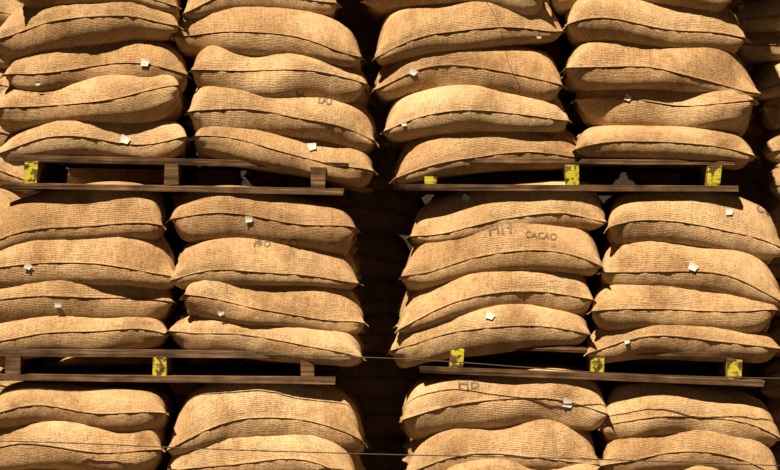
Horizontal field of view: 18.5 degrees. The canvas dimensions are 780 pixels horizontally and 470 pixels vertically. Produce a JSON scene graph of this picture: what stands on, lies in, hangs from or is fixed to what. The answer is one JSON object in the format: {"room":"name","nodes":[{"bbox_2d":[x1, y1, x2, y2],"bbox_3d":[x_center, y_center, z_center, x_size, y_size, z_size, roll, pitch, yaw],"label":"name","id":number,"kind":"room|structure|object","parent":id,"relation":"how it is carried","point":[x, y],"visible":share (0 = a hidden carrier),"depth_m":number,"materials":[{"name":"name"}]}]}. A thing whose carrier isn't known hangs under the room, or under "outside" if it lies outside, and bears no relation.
{"room":"warehouse","nodes":[
{"label":"warehouse","id":0,"kind":"room"},
{"bbox_2d":[0,421,172,469],"bbox_3d":[-1.623,1.063,12.256,1.044,0.322,0.519,0,0,5],"label":"burlap sack","id":1,"kind":"object","parent":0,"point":[13,455],"visible":0.64,"depth_m":12.03,"materials":[{"name":"beige fabric"}]},
{"bbox_2d":[0,381,179,431],"bbox_3d":[-1.579,0.875,12.259,0.982,0.274,0.545,0,0,3],"label":"burlap sack","id":2,"kind":"object","parent":1,"relation":"on","point":[112,406],"visible":0.84,"depth_m":12.04,"materials":[{"name":"beige fabric"}]},
{"bbox_2d":[0,344,337,384],"bbox_3d":[-1.165,0.660,12.613,1.786,0.173,1.135,0,0,0],"label":"wooden pallet","id":3,"kind":"object","parent":2,"relation":"on","point":[165,367],"visible":0.62,"depth_m":12.08,"materials":[{"name":"brown wood"}]},
{"bbox_2d":[0,316,173,365],"bbox_3d":[-1.592,0.527,12.310,0.985,0.294,0.516,0,0,0],"label":"burlap sack","id":4,"kind":"object","parent":3,"relation":"on","point":[46,332],"visible":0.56,"depth_m":12.10,"materials":[{"name":"beige fabric"}]},
{"bbox_2d":[0,280,182,322],"bbox_3d":[-1.591,0.329,12.303,1.037,0.358,0.550,0,0,0],"label":"burlap sack","id":5,"kind":"object","parent":4,"relation":"on","point":[56,297],"visible":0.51,"depth_m":12.10,"materials":[{"name":"fabric"}]},
{"bbox_2d":[0,235,176,288],"bbox_3d":[-1.581,0.124,12.282,1.069,0.384,0.535,0,0,-4],"label":"burlap sack","id":6,"kind":"object","parent":5,"relation":"on","point":[117,260],"visible":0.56,"depth_m":12.06,"materials":[{"name":"fabric"}]},
{"bbox_2d":[0,180,173,249],"bbox_3d":[-1.621,-0.071,12.284,1.036,0.419,0.579,0,0,0],"label":"burlap sack","id":7,"kind":"object","parent":6,"relation":"on","point":[48,214],"visible":0.73,"depth_m":12.07,"materials":[{"name":"beige fabric"}]},
{"bbox_2d":[164,313,368,366],"bbox_3d":[-0.620,0.528,12.272,1.050,0.292,0.487,0,0,5],"label":"burlap sack","id":8,"kind":"object","parent":3,"relation":"on","point":[190,333],"visible":0.72,"depth_m":12.06,"materials":[{"name":"beige fabric"}]},
{"bbox_2d":[180,280,368,334],"bbox_3d":[-0.592,0.342,12.253,0.947,0.336,0.478,0,0,-3],"label":"burlap sack","id":9,"kind":"object","parent":8,"relation":"on","point":[312,307],"visible":0.68,"depth_m":12.06,"materials":[{"name":"fabric"}]},
{"bbox_2d":[170,237,363,289],"bbox_3d":[-0.627,0.136,12.271,1.010,0.288,0.533,0,0,0],"label":"burlap sack","id":10,"kind":"object","parent":9,"relation":"on","point":[230,260],"visible":0.8,"depth_m":12.06,"materials":[{"name":"beige fabric"}]},
{"bbox_2d":[254,240,270,246],"bbox_3d":[-0.644,0.042,12.078,0.086,0.035,0.022,0,0,-9],"label":"print","id":11,"kind":"object","parent":10,"relation":"attached to","point":[257,243],"depth_m":12.08},
{"bbox_2d":[165,185,360,255],"bbox_3d":[-0.638,-0.066,12.253,1.002,0.370,0.557,0,0,0],"label":"burlap sack","id":12,"kind":"object","parent":10,"relation":"on","point":[289,219],"visible":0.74,"depth_m":12.05,"materials":[{"name":"fabric"}]},
{"bbox_2d":[280,239,298,246],"bbox_3d":[-0.507,0.045,12.095,0.102,0.050,0.067,0,0,11],"label":"print","id":13,"kind":"object","parent":12,"relation":"attached to","point":[294,242],"depth_m":12.08},
{"bbox_2d":[35,171,634,439],"bbox_3d":[0.000,-0.945,15.300,16.000,5.500,0.200,0,0,0],"label":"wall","id":14,"kind":"structure","parent":0,"point":[622,180],"depth_m":15.20,"materials":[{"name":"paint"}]},
{"bbox_2d":[681,466,718,469],"bbox_3d":[1.550,1.272,12.307,0.915,0.308,0.552,0,0,0],"label":"burlap sack","id":15,"kind":"object","parent":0,"point":[694,467],"depth_m":12.08,"materials":[{"name":"beige fabric"}]},
{"bbox_2d":[595,430,777,469],"bbox_3d":[1.510,1.099,12.301,0.986,0.353,0.544,0,0,0],"label":"burlap sack","id":16,"kind":"object","parent":15,"relation":"on","point":[695,445],"depth_m":12.07,"materials":[{"name":"beige fabric"}]},
{"bbox_2d":[591,381,779,447],"bbox_3d":[1.512,0.918,12.307,0.942,0.351,0.532,0,0,0],"label":"burlap sack","id":17,"kind":"object","parent":16,"relation":"on","point":[635,409],"visible":0.73,"depth_m":12.08,"materials":[{"name":"beige fabric"}]},
{"bbox_2d":[756,197,779,239],"bbox_3d":[2.423,-0.093,12.820,0.999,0.265,0.585,0,0,0],"label":"burlap sack","id":18,"kind":"object","parent":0,"point":[772,206],"depth_m":12.60,"materials":[{"name":"beige fabric"}]},
{"bbox_3d":[0.000,1.855,5.700,16.000,0.100,19.400,0,0,0],"label":"floor","id":19,"kind":"structure","parent":0,"visible":0},
{"bbox_2d":[0,0,764,469],"bbox_3d":[0.204,0.203,13.712,6.641,3.800,0.659,0,0,0],"label":"wall","id":20,"kind":"structure","parent":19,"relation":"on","point":[380,386],"depth_m":13.50,"materials":[{"name":"brown wood"}]},
{"bbox_2d":[747,257,779,469],"bbox_3d":[2.422,0.980,12.835,0.999,1.962,0.644,0,0,0],"label":"burlap sack pile","id":21,"kind":"object","parent":19,"relation":"on","point":[769,394],"visible":0.29,"depth_m":12.67,"materials":[{"name":"brown fabric"}]},
{"bbox_2d":[0,349,779,378],"bbox_3d":[-0.025,0.642,12.599,4.288,0.155,1.303,0,0,0],"label":"wire","id":22,"kind":"object","parent":21,"relation":"attached to","point":[0,349],"visible":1,"depth_m":11.95,"materials":[{"name":"grey metal"}]},
{"bbox_2d":[0,441,779,465],"bbox_3d":[-0.025,1.088,12.599,4.288,0.140,1.303,0,0,0],"label":"wire","id":23,"kind":"object","parent":21,"relation":"attached to","point":[0,441],"visible":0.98,"depth_m":11.95,"materials":[{"name":"black metal"}]},
{"bbox_2d":[750,163,779,199],"bbox_3d":[2.450,-0.286,12.850,1.027,0.266,0.503,0,0,-6],"label":"burlap sack","id":24,"kind":"object","parent":21,"relation":"on","point":[767,182],"visible":0.77,"depth_m":12.69,"materials":[{"name":"beige fabric"}]},
{"bbox_2d":[750,130,779,167],"bbox_3d":[2.430,-0.467,12.828,0.974,0.253,0.494,0,0,5],"label":"burlap sack","id":25,"kind":"object","parent":24,"relation":"on","point":[767,144],"visible":0.85,"depth_m":12.69,"materials":[{"name":"beige fabric"}]},
{"bbox_2d":[748,97,779,132],"bbox_3d":[2.435,-0.662,12.845,0.996,0.252,0.548,0,0,0],"label":"burlap sack","id":26,"kind":"object","parent":25,"relation":"on","point":[767,117],"visible":0.74,"depth_m":12.67,"materials":[{"name":"brown fabric"}]},
{"bbox_2d":[748,61,779,101],"bbox_3d":[2.378,-0.839,12.819,1.004,0.260,0.530,0,0,2],"label":"burlap sack","id":27,"kind":"object","parent":26,"relation":"on","point":[765,77],"visible":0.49,"depth_m":12.63,"materials":[{"name":"brown fabric"}]},
{"bbox_2d":[736,31,779,66],"bbox_3d":[2.294,-1.007,12.845,1.000,0.200,0.587,0,0,0],"label":"burlap sack","id":28,"kind":"object","parent":27,"relation":"on","point":[764,47],"visible":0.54,"depth_m":12.62,"materials":[{"name":"brown fabric"}]},
{"bbox_2d":[731,0,779,33],"bbox_3d":[2.274,-1.159,12.865,0.999,0.239,0.524,0,0,0],"label":"burlap sack","id":29,"kind":"object","parent":28,"relation":"on","point":[757,15],"visible":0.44,"depth_m":12.64,"materials":[{"name":"fabric"}]},
{"bbox_3d":[-1.125,1.725,12.610,1.851,0.181,1.139,0,0,0],"label":"wooden pallet","id":30,"kind":"object","parent":19,"relation":"on","visible":0},
{"bbox_2d":[115,0,747,469],"bbox_3d":[-0.064,0.074,12.852,4.143,3.360,0.649,0,0,0],"label":"sacks","id":31,"kind":"object","parent":30,"relation":"on","point":[563,46],"visible":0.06,"depth_m":12.73,"materials":[{"name":"brown fabric"}]},
{"bbox_2d":[2,154,352,197],"bbox_3d":[-1.080,-0.303,12.611,1.763,0.181,1.139,1,0,0],"label":"wooden pallet","id":32,"kind":"object","parent":31,"relation":"on","point":[42,173],"visible":0.84,"depth_m":12.07,"materials":[{"name":"brown wood"}]},
{"bbox_2d":[0,120,195,165],"bbox_3d":[-1.500,-0.485,12.309,1.017,0.272,0.533,0,0,0],"label":"burlap sack","id":33,"kind":"object","parent":32,"relation":"on","point":[161,139],"visible":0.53,"depth_m":12.09,"materials":[{"name":"fabric"}]},
{"bbox_2d":[0,75,189,132],"bbox_3d":[-1.515,-0.672,12.258,1.018,0.316,0.498,0,0,0],"label":"burlap sack","id":34,"kind":"object","parent":33,"relation":"on","point":[104,98],"visible":0.73,"depth_m":12.06,"materials":[{"name":"beige fabric"}]},
{"bbox_2d":[0,40,195,92],"bbox_3d":[-1.487,-0.855,12.307,0.986,0.344,0.572,0,0,0],"label":"burlap sack","id":35,"kind":"object","parent":34,"relation":"on","point":[55,68],"visible":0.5,"depth_m":12.07,"materials":[{"name":"fabric"}]},
{"bbox_2d":[0,1,183,65],"bbox_3d":[-1.520,-1.041,12.256,0.982,0.360,0.522,0,0,0],"label":"burlap sack","id":36,"kind":"object","parent":35,"relation":"on","point":[26,31],"visible":0.7,"depth_m":12.04,"materials":[{"name":"beige fabric"}]},
{"bbox_2d":[17,0,184,16],"bbox_3d":[-1.462,-1.241,12.235,0.838,0.261,0.567,0,0,0],"label":"burlap sack","id":37,"kind":"object","parent":36,"relation":"on","point":[171,6],"visible":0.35,"depth_m":12.03,"materials":[{"name":"beige fabric"}]},
{"bbox_2d":[190,126,377,186],"bbox_3d":[-0.544,-0.412,12.267,0.946,0.338,0.465,0,0,-3],"label":"burlap sack","id":38,"kind":"object","parent":32,"relation":"on","point":[282,155],"visible":0.77,"depth_m":12.07,"materials":[{"name":"fabric"}]},
{"bbox_2d":[184,86,381,153],"bbox_3d":[-0.538,-0.600,12.270,0.986,0.367,0.553,0,0,0],"label":"burlap sack","id":39,"kind":"object","parent":38,"relation":"on","point":[323,119],"visible":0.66,"depth_m":12.05,"materials":[{"name":"beige fabric"}]},
{"bbox_2d":[188,45,371,106],"bbox_3d":[-0.547,-0.805,12.273,0.939,0.355,0.562,0,0,0],"label":"burlap sack","id":40,"kind":"object","parent":39,"relation":"on","point":[288,74],"visible":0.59,"depth_m":12.05,"materials":[{"name":"beige fabric"}]},
{"bbox_2d":[170,7,365,69],"bbox_3d":[-0.613,-1.003,12.287,0.981,0.346,0.597,0,0,0],"label":"burlap sack","id":41,"kind":"object","parent":40,"relation":"on","point":[251,31],"visible":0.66,"depth_m":12.05,"materials":[{"name":"beige fabric"}]},
{"bbox_2d":[180,0,341,20],"bbox_3d":[-0.655,-1.210,12.304,0.834,0.287,0.526,0,0,0],"label":"burlap sack","id":42,"kind":"object","parent":41,"relation":"on","point":[194,9],"visible":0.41,"depth_m":12.08,"materials":[{"name":"beige fabric"}]},
{"bbox_2d":[296,91,303,96],"bbox_3d":[-0.453,-0.700,12.083,0.039,0.043,0.046,0,0,0],"label":"print","id":43,"kind":"object","parent":40,"relation":"attached to","point":[298,93],"depth_m":12.07},
{"bbox_2d":[318,97,331,104],"bbox_3d":[-0.326,-0.679,12.078,0.074,0.049,0.041,0,0,0],"label":"print","id":44,"kind":"object","parent":39,"relation":"attached to","point":[321,101],"depth_m":12.07},
{"bbox_2d":[402,157,738,195],"bbox_3d":[0.917,-0.300,12.610,1.708,0.175,1.141,0,0,0],"label":"wooden pallet","id":45,"kind":"object","parent":31,"relation":"on","point":[695,175],"visible":0.57,"depth_m":12.07,"materials":[{"name":"brown wood"}]},
{"bbox_2d":[386,129,588,188],"bbox_3d":[0.501,-0.411,12.298,1.052,0.347,0.525,0,0,0],"label":"burlap sack","id":46,"kind":"object","parent":45,"relation":"on","point":[446,156],"visible":0.69,"depth_m":12.10,"materials":[{"name":"beige fabric"}]},
{"bbox_2d":[381,85,572,141],"bbox_3d":[0.433,-0.624,12.291,0.967,0.302,0.569,0,0,0],"label":"burlap sack","id":47,"kind":"object","parent":46,"relation":"on","point":[452,109],"visible":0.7,"depth_m":12.06,"materials":[{"name":"fabric"}]},
{"bbox_2d":[369,46,567,103],"bbox_3d":[0.391,-0.816,12.295,1.024,0.322,0.536,0,0,0],"label":"burlap sack","id":48,"kind":"object","parent":47,"relation":"on","point":[536,72],"visible":0.66,"depth_m":12.08,"materials":[{"name":"fabric"}]},
{"bbox_2d":[372,1,567,65],"bbox_3d":[0.400,-1.048,12.276,1.013,0.382,0.494,0,0,-4],"label":"burlap sack","id":49,"kind":"object","parent":48,"relation":"on","point":[406,32],"visible":0.8,"depth_m":12.05,"materials":[{"name":"fabric"}]},
{"bbox_2d":[361,0,549,17],"bbox_3d":[0.324,-1.250,12.299,0.951,0.323,0.572,0,0,0],"label":"burlap sack","id":50,"kind":"object","parent":49,"relation":"on","point":[374,8],"visible":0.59,"depth_m":12.07,"materials":[{"name":"beige fabric"}]},
{"bbox_2d":[487,3,518,83],"bbox_3d":[0.566,-0.964,12.074,0.161,0.414,0.061,0,0,-9],"label":"jute twine","id":51,"kind":"object","parent":49,"relation":"attached to","point":[487,3],"visible":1,"depth_m":12.05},
{"bbox_2d":[530,132,555,137],"bbox_3d":[0.774,-0.521,12.134,0.144,0.059,0.052,0,0,-13],"label":"print","id":52,"kind":"object","parent":46,"relation":"attached to","point":[532,134],"depth_m":12.12},
{"bbox_2d":[573,125,758,169],"bbox_3d":[1.393,-0.447,12.290,0.956,0.229,0.534,0,0,0],"label":"burlap sack","id":53,"kind":"object","parent":45,"relation":"on","point":[610,141],"visible":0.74,"depth_m":12.07,"materials":[{"name":"beige fabric"}]},
{"bbox_2d":[570,89,758,135],"bbox_3d":[1.395,-0.648,12.282,0.938,0.322,0.500,0,0,3],"label":"burlap sack","id":54,"kind":"object","parent":53,"relation":"on","point":[729,110],"visible":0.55,"depth_m":12.09,"materials":[{"name":"fabric"}]},
{"bbox_2d":[561,41,763,97],"bbox_3d":[1.365,-0.856,12.254,1.032,0.327,0.550,0,0,0],"label":"burlap sack","id":55,"kind":"object","parent":54,"relation":"on","point":[592,65],"visible":0.68,"depth_m":12.04,"materials":[{"name":"beige fabric"}]},
{"bbox_2d":[561,0,750,53],"bbox_3d":[1.339,-1.065,12.261,0.951,0.318,0.551,0,0,0],"label":"burlap sack","id":56,"kind":"object","parent":55,"relation":"on","point":[641,22],"visible":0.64,"depth_m":12.04,"materials":[{"name":"beige fabric"}]},
{"bbox_2d":[548,0,738,16],"bbox_3d":[1.269,-1.263,12.252,0.992,0.325,0.509,0,0,5],"label":"burlap sack","id":57,"kind":"object","parent":56,"relation":"on","point":[559,7],"visible":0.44,"depth_m":12.05,"materials":[{"name":"beige fabric"}]},
{"bbox_3d":[-1.568,1.640,12.252,0.951,0.223,0.568,0,0,0],"label":"burlap sack","id":58,"kind":"object","parent":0,"visible":0},
{"bbox_3d":[-1.576,1.471,12.251,0.935,0.294,0.534,0,0,0],"label":"burlap sack","id":59,"kind":"object","parent":58,"relation":"on","visible":0},
{"bbox_2d":[24,468,157,469],"bbox_3d":[-1.589,1.265,12.277,0.903,0.312,0.478,0,0,7],"label":"burlap sack","id":60,"kind":"object","parent":59,"relation":"on","point":[156,468],"visible":0.15,"depth_m":12.11,"materials":[{"name":"beige fabric"}]},
{"bbox_3d":[-0.640,1.483,12.302,0.976,0.277,0.563,0,0,0],"label":"burlap sack","id":61,"kind":"object","parent":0,"visible":0},
{"bbox_3d":[-0.668,1.295,12.246,0.951,0.289,0.566,0,0,0],"label":"burlap sack","id":62,"kind":"object","parent":61,"relation":"on","visible":0},
{"bbox_2d":[167,435,365,469],"bbox_3d":[-0.637,1.119,12.251,1.056,0.302,0.576,0,0,0],"label":"burlap sack","id":63,"kind":"object","parent":62,"relation":"on","point":[198,459],"visible":0.59,"depth_m":12.04,"materials":[{"name":"beige fabric"}]},
{"bbox_2d":[164,375,370,456],"bbox_3d":[-0.620,0.924,12.274,1.050,0.406,0.554,0,0,0],"label":"burlap sack","id":64,"kind":"object","parent":63,"relation":"on","point":[212,413],"visible":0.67,"depth_m":12.05,"materials":[{"name":"beige fabric"}]},
{"bbox_3d":[0.572,1.634,12.291,0.991,0.211,0.548,0,0,0],"label":"burlap sack","id":65,"kind":"object","parent":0,"visible":0},
{"bbox_3d":[0.585,1.468,12.268,0.966,0.288,0.505,0,0,0],"label":"burlap sack","id":66,"kind":"object","parent":65,"relation":"on","visible":0},
{"bbox_2d":[447,456,603,469],"bbox_3d":[0.693,1.268,12.256,0.978,0.312,0.537,0,0,0],"label":"burlap sack","id":67,"kind":"object","parent":66,"relation":"on","point":[484,464],"visible":0.27,"depth_m":12.05,"materials":[{"name":"beige fabric"}]},
{"bbox_2d":[402,419,600,469],"bbox_3d":[0.563,1.061,12.276,1.025,0.381,0.518,0,0,0],"label":"burlap sack","id":68,"kind":"object","parent":67,"relation":"on","point":[541,437],"visible":0.51,"depth_m":12.07,"materials":[{"name":"beige fabric"}]},
{"bbox_2d":[398,363,609,439],"bbox_3d":[0.575,0.852,12.280,1.078,0.385,0.533,0,0,0],"label":"burlap sack","id":69,"kind":"object","parent":68,"relation":"on","point":[437,403],"visible":0.88,"depth_m":12.06,"materials":[{"name":"fabric"}]},
{"bbox_2d":[457,376,478,389],"bbox_3d":[0.394,0.745,12.059,0.107,0.068,0.046,0,0,-5],"label":"print","id":70,"kind":"object","parent":69,"relation":"attached to","point":[463,382],"depth_m":12.05},
{"bbox_2d":[416,343,764,386],"bbox_3d":[1.008,0.643,12.610,1.750,0.247,1.141,0,0,0],"label":"wooden pallet","id":71,"kind":"object","parent":69,"relation":"on","point":[732,367],"visible":0.44,"depth_m":12.07,"materials":[{"name":"brown wood"}]},
{"bbox_2d":[387,304,593,367],"bbox_3d":[0.506,0.500,12.257,1.052,0.354,0.514,0,0,0],"label":"burlap sack","id":72,"kind":"object","parent":71,"relation":"on","point":[496,329],"visible":0.79,"depth_m":12.05,"materials":[{"name":"fabric"}]},
{"bbox_2d":[395,270,595,333],"bbox_3d":[0.536,0.309,12.282,1.052,0.380,0.557,0,0,0],"label":"burlap sack","id":73,"kind":"object","parent":72,"relation":"on","point":[568,292],"visible":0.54,"depth_m":12.05,"materials":[{"name":"beige fabric"}]},
{"bbox_2d":[397,223,605,290],"bbox_3d":[0.566,0.094,12.258,1.054,0.387,0.551,0,0,0],"label":"burlap sack","id":74,"kind":"object","parent":73,"relation":"on","point":[514,246],"visible":0.74,"depth_m":12.05,"materials":[{"name":"beige fabric"}]},
{"bbox_2d":[489,223,511,234],"bbox_3d":[0.552,-0.035,12.062,0.122,0.074,0.031,0,0,5],"label":"print","id":75,"kind":"object","parent":74,"relation":"attached to","point":[506,229],"depth_m":12.05},
{"bbox_2d":[406,180,608,243],"bbox_3d":[0.605,-0.115,12.303,1.058,0.336,0.528,0,0,0],"label":"burlap sack","id":76,"kind":"object","parent":74,"relation":"on","point":[462,214],"visible":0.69,"depth_m":12.08,"materials":[{"name":"fabric"}]},
{"bbox_2d":[525,231,556,239],"bbox_3d":[0.759,0.002,12.044,0.160,0.047,0.020,0,0,-3],"label":"print","id":77,"kind":"object","parent":74,"relation":"attached to","point":[529,235],"depth_m":12.05},
{"bbox_2d":[582,320,779,362],"bbox_3d":[1.476,0.522,12.291,1.033,0.264,0.549,0,0,0],"label":"burlap sack","id":78,"kind":"object","parent":71,"relation":"on","point":[613,345],"visible":0.62,"depth_m":12.06,"materials":[{"name":"fabric"}]},
{"bbox_2d":[587,284,779,332],"bbox_3d":[1.484,0.376,12.267,1.028,0.335,0.563,0,0,0],"label":"burlap sack","id":79,"kind":"object","parent":78,"relation":"on","point":[616,307],"visible":0.6,"depth_m":12.04,"materials":[{"name":"beige fabric"}]},
{"bbox_2d":[588,241,779,306],"bbox_3d":[1.515,0.172,12.283,0.989,0.385,0.550,0,0,0],"label":"burlap sack","id":80,"kind":"object","parent":79,"relation":"on","point":[653,263],"visible":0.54,"depth_m":12.05,"materials":[{"name":"fabric"}]},
{"bbox_2d":[600,192,779,264],"bbox_3d":[1.535,-0.041,12.292,0.935,0.403,0.587,0,0,0],"label":"burlap sack","id":81,"kind":"object","parent":80,"relation":"on","point":[718,220],"depth_m":12.07,"materials":[{"name":"fabric"}]}
]}

